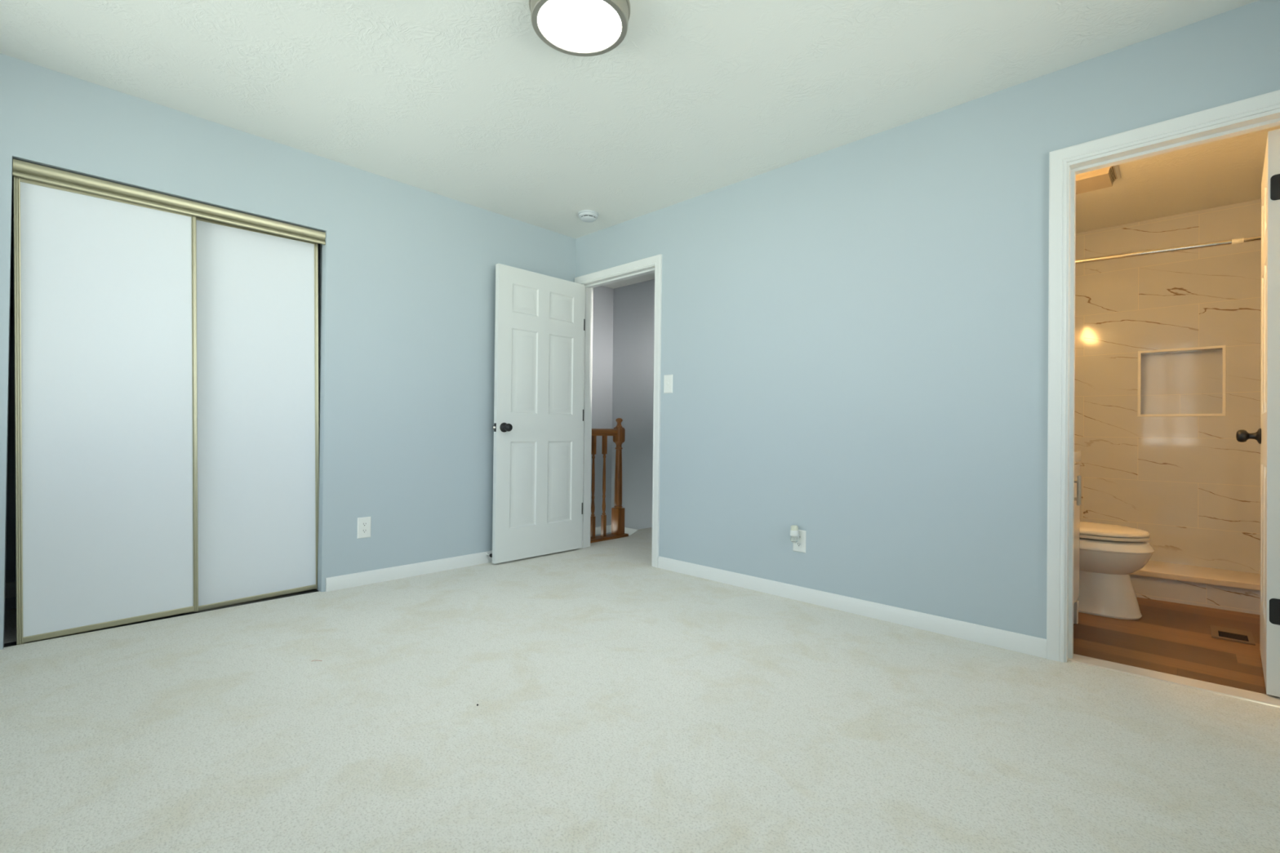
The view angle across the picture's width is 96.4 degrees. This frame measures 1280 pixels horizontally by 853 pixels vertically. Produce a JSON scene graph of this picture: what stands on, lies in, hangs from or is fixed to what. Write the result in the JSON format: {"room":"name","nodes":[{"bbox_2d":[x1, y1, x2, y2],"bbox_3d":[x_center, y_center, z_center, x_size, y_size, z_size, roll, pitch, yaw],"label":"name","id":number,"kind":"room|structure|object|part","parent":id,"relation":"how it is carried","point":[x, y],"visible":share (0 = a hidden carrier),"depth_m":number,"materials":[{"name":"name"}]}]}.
{"room":"empty bedroom","nodes":[
{"label":"empty bedroom","id":0,"kind":"room"},
{"bbox_2d":[4,196,319,609],"bbox_3d":[-2.697,-0.285,3.287,0.060,2.420,1.700,0,-1,44],"label":"wall","id":1,"kind":"structure","parent":0,"point":[11,575],"depth_m":2.82,"materials":[{"name":"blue paint"}]},
{"bbox_2d":[4,581,16,598],"bbox_3d":[-2.682,0.812,3.253,0.013,0.075,1.580,0,-1,44],"label":"baseboard","id":2,"kind":"structure","parent":1,"relation":"attached to","point":[11,587],"depth_m":2.81,"materials":[{"name":"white paint"}]},
{"bbox_2d":[0,53,575,649],"bbox_3d":[-1.767,-0.275,3.226,0.115,2.420,3.500,0,-1,44],"label":"wall","id":3,"kind":"structure","parent":0,"point":[406,307],"depth_m":3.30,"materials":[{"name":"blue paint"}]},
{"bbox_2d":[13,159,325,244],"bbox_3d":[-2.184,-1.052,2.786,0.090,0.070,1.171,0,-1,44],"label":"closet track","id":4,"kind":"object","parent":3,"relation":"attached to","point":[21,169],"visible":1,"depth_m":2.66,"materials":[{"name":"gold metal"}]},
{"bbox_2d":[13,176,198,644],"bbox_3d":[-2.367,-0.067,2.573,0.018,1.935,0.600,0,0,44],"label":"door","id":5,"kind":"structure","parent":4,"relation":"hanging from","point":[105,287],"depth_m":2.54,"materials":[{"name":"white laminate"}]},
{"bbox_3d":[-2.368,-1.023,2.568,0.014,0.021,0.563,0,0,44],"label":"rail","id":6,"kind":"part","parent":5,"relation":"part of","materials":[{"name":"beige metal"}]},
{"bbox_3d":[-2.366,0.886,2.578,0.014,0.026,0.563,0,0,44],"label":"rail","id":7,"kind":"part","parent":5,"relation":"part of","materials":[{"name":"beige metal"}]},
{"bbox_2d":[186,216,319,613],"bbox_3d":[-2.012,-0.062,2.995,0.018,1.950,0.600,0,0,44],"label":"door","id":8,"kind":"structure","parent":4,"relation":"hanging from","point":[257,291],"depth_m":3.00,"materials":[{"name":"white laminate"}]},
{"bbox_3d":[-2.010,0.897,3.000,0.014,0.026,0.563,0,0,44],"label":"rail","id":9,"kind":"part","parent":8,"relation":"part of","materials":[{"name":"beige metal"}]},
{"bbox_3d":[-2.014,-1.026,2.989,0.014,0.021,0.563,0,0,44],"label":"rail","id":10,"kind":"part","parent":8,"relation":"part of","materials":[{"name":"beige metal"}]},
{"bbox_2d":[356,516,371,538],"bbox_3d":[-1.598,0.586,3.317,0.008,0.120,0.076,0,-1,44],"label":"wall outlet","id":11,"kind":"object","parent":3,"relation":"attached to","point":[364,524],"visible":1,"depth_m":3.31,"materials":[{"name":"white plastic"}]},
{"bbox_2d":[361,528,367,533],"bbox_3d":[-1.597,0.606,3.316,0.003,0.027,0.034,0,-1,44],"label":"socket","id":12,"kind":"object","parent":11,"relation":"attached to","point":[364,531],"depth_m":3.31,"materials":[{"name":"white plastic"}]},
{"bbox_2d":[361,521,367,526],"bbox_3d":[-1.597,0.567,3.316,0.003,0.027,0.034,0,-1,44],"label":"socket","id":13,"kind":"object","parent":11,"relation":"attached to","point":[363,523],"depth_m":3.31,"materials":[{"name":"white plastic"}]},
{"bbox_2d":[325,551,492,591],"bbox_3d":[-1.130,0.888,3.802,0.013,0.075,1.757,0,-1,44],"label":"baseboard","id":14,"kind":"structure","parent":3,"relation":"attached to","point":[354,580],"depth_m":3.48,"materials":[{"name":"white paint"}]},
{"bbox_2d":[492,263,584,564],"bbox_3d":[-0.713,-0.084,4.097,0.179,2.006,0.761,0,-1,44],"label":"door","id":15,"kind":"structure","parent":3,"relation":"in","point":[538,425],"depth_m":4.05,"materials":[{"name":"white paint"}]},
{"bbox_3d":[-0.891,0.006,3.834,0.072,0.065,0.065,0,-1,44],"label":"knob","id":16,"kind":"part","parent":15,"relation":"part of","materials":[{"name":"black metal"}]},
{"bbox_2d":[591,285,613,536],"bbox_3d":[-0.689,-0.056,5.667,0.100,2.800,1.280,0,-1,44],"label":"wall","id":17,"kind":"structure","parent":0,"point":[602,302],"depth_m":5.91,"materials":[{"name":"grey paint"}]},
{"bbox_2d":[595,524,610,534],"bbox_3d":[-0.702,1.060,5.577,0.013,0.075,1.160,0,-1,44],"label":"baseboard","id":18,"kind":"structure","parent":17,"relation":"attached to","point":[597,530],"depth_m":5.88,"materials":[{"name":"white paint"}]},
{"bbox_2d":[610,279,654,536],"bbox_3d":[0.953,-0.044,4.894,3.340,2.800,0.120,0,-1,44],"label":"wall","id":19,"kind":"structure","parent":0,"point":[633,304],"depth_m":5.78,"materials":[{"name":"grey paint"}]},
{"bbox_2d":[610,524,637,535],"bbox_3d":[-0.052,1.069,5.747,0.715,0.075,0.013,0,-1,44],"label":"baseboard","id":20,"kind":"structure","parent":19,"relation":"attached to","point":[628,531],"depth_m":5.79,"materials":[{"name":"white paint"}]},
{"bbox_2d":[0,527,1279,852],"bbox_3d":[0.117,0.945,2.504,5.090,0.030,5.100,0,-1,44],"label":"floor","id":21,"kind":"structure","parent":0,"point":[627,704],"depth_m":1.75,"materials":[{"name":"carpet"}]},
{"bbox_2d":[4,589,319,647],"bbox_3d":[-2.207,0.909,2.774,0.063,0.004,1.173,0,-1,44],"label":"floor track","id":22,"kind":"object","parent":21,"relation":"on","point":[14,643],"visible":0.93,"depth_m":2.79,"materials":[{"name":"metal"}]},
{"bbox_2d":[590,417,628,542],"bbox_3d":[-0.317,0.437,4.774,0.118,1.028,0.520,0,-1,44],"label":"stair railing","id":23,"kind":"object","parent":21,"relation":"on","point":[618,433],"visible":0.89,"depth_m":4.84,"materials":[{"name":"brown wood"}]},
{"bbox_3d":[-0.352,0.047,4.741,0.060,0.060,0.415,0,-1,44],"label":"handrail","id":24,"kind":"part","parent":23,"relation":"part of","materials":[{"name":"brown wood"}]},
{"bbox_3d":[-0.322,0.935,4.770,0.118,0.032,0.520,0,-1,44],"label":"rail","id":25,"kind":"part","parent":23,"relation":"part of","materials":[{"name":"brown wood"}]},
{"bbox_3d":[-0.184,0.425,4.917,0.085,0.998,0.085,0,-1,44],"label":"newel post","id":26,"kind":"part","parent":23,"relation":"part of","materials":[{"name":"brown wood"}]},
{"bbox_2d":[1073,450,1081,624],"bbox_3d":[1.816,0.534,2.748,0.478,0.837,0.529,0,-1,44],"label":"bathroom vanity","id":27,"kind":"object","parent":21,"relation":"on","point":[1077,477],"visible":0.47,"depth_m":2.71,"materials":[{"name":"white wood"}]},
{"bbox_3d":[2.111,0.902,2.788,0.036,0.109,0.036,0,-1,44],"label":"leg","id":28,"kind":"part","parent":27,"relation":"part of","materials":[{"name":"white wood"}]},
{"bbox_3d":[2.046,0.503,2.701,0.018,0.647,0.261,0,-1,44],"label":"cabinet door","id":29,"kind":"part","parent":27,"relation":"part of","materials":[{"name":"white wood"}]},
{"bbox_3d":[1.958,0.288,2.573,0.031,0.132,0.011,0,-1,44],"label":"handle","id":30,"kind":"part","parent":27,"relation":"part of","materials":[{"name":"silver metal"}]},
{"bbox_2d":[1074,450,1080,462],"bbox_3d":[1.810,0.142,2.760,0.449,0.052,0.529,0,-1,44],"label":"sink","id":31,"kind":"object","parent":27,"relation":"in","point":[1077,453],"depth_m":2.71,"materials":[{"name":"white ceramic"}]},
{"bbox_3d":[1.992,0.288,2.607,0.031,0.132,0.011,0,-1,44],"label":"handle","id":32,"kind":"part","parent":27,"relation":"part of","materials":[{"name":"silver metal"}]},
{"bbox_2d":[1076,521,1155,619],"bbox_3d":[2.308,0.574,3.091,0.704,0.773,0.450,0,-1,44],"label":"toilet","id":33,"kind":"object","parent":21,"relation":"on","point":[1108,553],"visible":0.45,"depth_m":2.88,"materials":[{"name":"white ceramic"}]},
{"bbox_3d":[2.384,0.560,3.017,0.458,0.017,0.362,0,-1,44],"label":"seat","id":34,"kind":"part","parent":33,"relation":"part of","materials":[{"name":"white plastic"}]},
{"bbox_3d":[2.382,0.536,3.019,0.462,0.026,0.362,0,-1,44],"label":"lid","id":35,"kind":"part","parent":33,"relation":"part of","materials":[{"name":"white plastic"}]},
{"bbox_2d":[1067,653,1279,707],"bbox_3d":[1.984,0.951,2.147,0.607,0.017,0.096,0,-1,41],"label":"threshold","id":36,"kind":"object","parent":21,"relation":"on","point":[1256,697],"visible":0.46,"depth_m":2.12,"materials":[{"name":"stone"}]},
{"bbox_2d":[1128,566,1260,614],"bbox_3d":[2.837,0.890,3.294,1.216,0.157,0.140,0,-1,39],"label":"shower curb","id":37,"kind":"object","parent":21,"relation":"on","point":[1211,591],"visible":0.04,"depth_m":3.09,"materials":[{"name":"tile"}]},
{"bbox_2d":[1210,625,1255,645],"bbox_3d":[2.725,0.959,2.635,0.136,0.006,0.220,0,-1,44],"label":"floor vent","id":38,"kind":"object","parent":21,"relation":"in","point":[1217,632],"visible":1,"depth_m":2.62,"materials":[{"name":"beige paint"}]},
{"bbox_2d":[0,0,1279,288],"bbox_3d":[0.356,-1.490,2.859,5.490,0.050,6.160,0,-1,44],"label":"ceiling","id":39,"kind":"structure","parent":0,"point":[461,100],"depth_m":2.44,"materials":[{"name":"white paint"}]},
{"bbox_2d":[528,0,630,56],"bbox_3d":[-0.211,-1.444,2.013,0.354,0.068,0.354,0,-1,44],"label":"ceiling light","id":40,"kind":"object","parent":39,"relation":"attached to","point":[578,28],"visible":1,"depth_m":2.01,"materials":[{"name":"white glass"}]},
{"bbox_2d":[577,209,598,222],"bbox_3d":[-0.356,-1.442,3.941,0.140,0.047,0.140,0,-1,44],"label":"smoke detector","id":41,"kind":"object","parent":39,"relation":"attached to","point":[585,215],"visible":1,"depth_m":3.90,"materials":[{"name":"grey plastic"}]},
{"bbox_2d":[1075,164,1120,194],"bbox_3d":[2.563,-1.413,3.296,0.300,0.052,0.280,0,-1,44],"label":"exhaust fan","id":42,"kind":"object","parent":39,"relation":"attached to","point":[1103,178],"visible":0.6,"depth_m":3.23,"materials":[{"name":"white plastic"}]},
{"bbox_3d":[2.564,-1.435,3.296,0.300,0.008,0.280,0,-1,44],"label":"mounting plate","id":43,"kind":"part","parent":42,"relation":"part of","materials":[{"name":"white plastic"}]},
{"bbox_2d":[575,0,1279,639],"bbox_3d":[0.729,-0.248,3.338,5.370,2.420,0.120,0,-1,44],"label":"wall","id":44,"kind":"structure","parent":0,"point":[855,335],"depth_m":2.77,"materials":[{"name":"blue paint"}]},
{"bbox_2d":[574,253,662,567],"bbox_3d":[-0.144,-0.106,4.174,0.894,2.090,0.153,0,-1,44],"label":"door frame","id":45,"kind":"structure","parent":44,"relation":"attached to","point":[656,260],"depth_m":4.17,"materials":[{"name":"white paint"}]},
{"bbox_2d":[663,374,672,393],"bbox_3d":[0.183,-0.281,3.771,0.076,0.121,0.013,0,-1,44],"label":"light switch","id":46,"kind":"object","parent":44,"relation":"attached to","point":[668,379],"visible":1,"depth_m":3.77,"materials":[{"name":"white plastic"}]},
{"bbox_2d":[792,529,805,552],"bbox_3d":[0.864,0.621,3.105,0.076,0.120,0.008,0,-1,44],"label":"wall outlet","id":47,"kind":"object","parent":44,"relation":"attached to","point":[800,546],"visible":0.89,"depth_m":3.09,"materials":[{"name":"white plastic"}]},
{"bbox_2d":[790,524,799,542],"bbox_3d":[0.836,0.578,3.084,0.045,0.091,0.061,0,-1,44],"label":"plug","id":48,"kind":"object","parent":47,"relation":"attached to","point":[795,536],"visible":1,"depth_m":3.06,"materials":[{"name":"white plastic"}]},
{"bbox_2d":[790,536,798,542],"bbox_3d":[0.831,0.606,3.079,0.043,0.036,0.043,0,-1,44],"label":"bottle","id":49,"kind":"object","parent":48,"relation":"on","point":[793,539],"depth_m":3.06,"materials":[{"name":"clear plastic"}]},
{"bbox_2d":[791,524,798,530],"bbox_3d":[0.831,0.545,3.079,0.040,0.025,0.040,0,-1,44],"label":"diffuser","id":50,"kind":"object","parent":48,"relation":"attached to","point":[793,527],"depth_m":3.06,"materials":[{"name":"white plastic"}]},
{"bbox_2d":[795,542,801,547],"bbox_3d":[0.863,0.640,3.103,0.034,0.027,0.003,0,-1,44],"label":"socket","id":51,"kind":"object","parent":47,"relation":"attached to","point":[798,544],"depth_m":3.10,"materials":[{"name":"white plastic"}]},
{"bbox_2d":[657,555,1046,658],"bbox_3d":[0.890,0.905,3.071,2.129,0.075,0.013,0,-1,44],"label":"baseboard","id":52,"kind":"structure","parent":44,"relation":"attached to","point":[1011,641],"depth_m":2.81,"materials":[{"name":"white paint"}]},
{"bbox_2d":[1046,89,1279,662],"bbox_3d":[1.972,-0.087,2.131,0.726,2.068,0.138,0,-1,44],"label":"door frame","id":53,"kind":"structure","parent":44,"relation":"attached to","point":[1058,159],"depth_m":2.31,"materials":[{"name":"white paint"}]},
{"bbox_2d":[1235,128,1279,697],"bbox_3d":[2.428,-0.048,2.204,0.616,1.976,0.179,1,-1,-44],"label":"door","id":54,"kind":"structure","parent":44,"relation":"in","point":[1268,436],"depth_m":2.00,"materials":[{"name":"white paint"}]},
{"bbox_3d":[2.568,0.040,2.414,0.065,0.065,0.072,1,-1,-44],"label":"knob","id":55,"kind":"part","parent":54,"relation":"part of","materials":[{"name":"black metal"}]},
{"bbox_2d":[1074,199,1261,573],"bbox_3d":[3.512,-0.213,3.993,1.200,2.420,0.120,0,-1,44],"label":"wall","id":56,"kind":"structure","parent":0,"point":[1188,482],"depth_m":3.84,"materials":[{"name":"tile"}]},
{"bbox_2d":[1140,347,1222,414],"bbox_3d":[3.649,-0.294,3.864,0.420,0.447,0.118,0,-1,44],"label":"shower niche","id":57,"kind":"object","parent":56,"relation":"attached to","point":[1184,381],"visible":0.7,"depth_m":3.88,"materials":[{"name":"tile"}]},
{"bbox_2d":[1137,345,1226,416],"bbox_3d":[3.607,-0.295,3.821,0.428,0.455,0.010,0,-1,44],"label":"frame","id":58,"kind":"object","parent":56,"relation":"attached to","point":[1224,357],"visible":1,"depth_m":3.78,"materials":[{"name":"beige tile"}]},
{"bbox_2d":[1144,560,1260,580],"bbox_3d":[3.181,0.951,3.652,1.200,0.080,0.800,0,-1,44],"label":"floor","id":59,"kind":"structure","parent":0,"point":[1153,564],"depth_m":3.64,"materials":[{"name":"tile"}]},
{"bbox_3d":[2.254,-0.229,3.621,0.100,2.420,2.400,0,-1,44],"label":"wall","id":60,"kind":"structure","parent":0,"visible":0},
{"bbox_2d":[1075,235,1261,263],"bbox_3d":[2.856,-0.995,3.306,1.200,0.092,0.048,0,-1,44],"label":"shower rod","id":61,"kind":"object","parent":60,"relation":"attached to","point":[1242,240],"visible":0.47,"depth_m":3.19,"materials":[{"name":"silver metal"}]}
]}

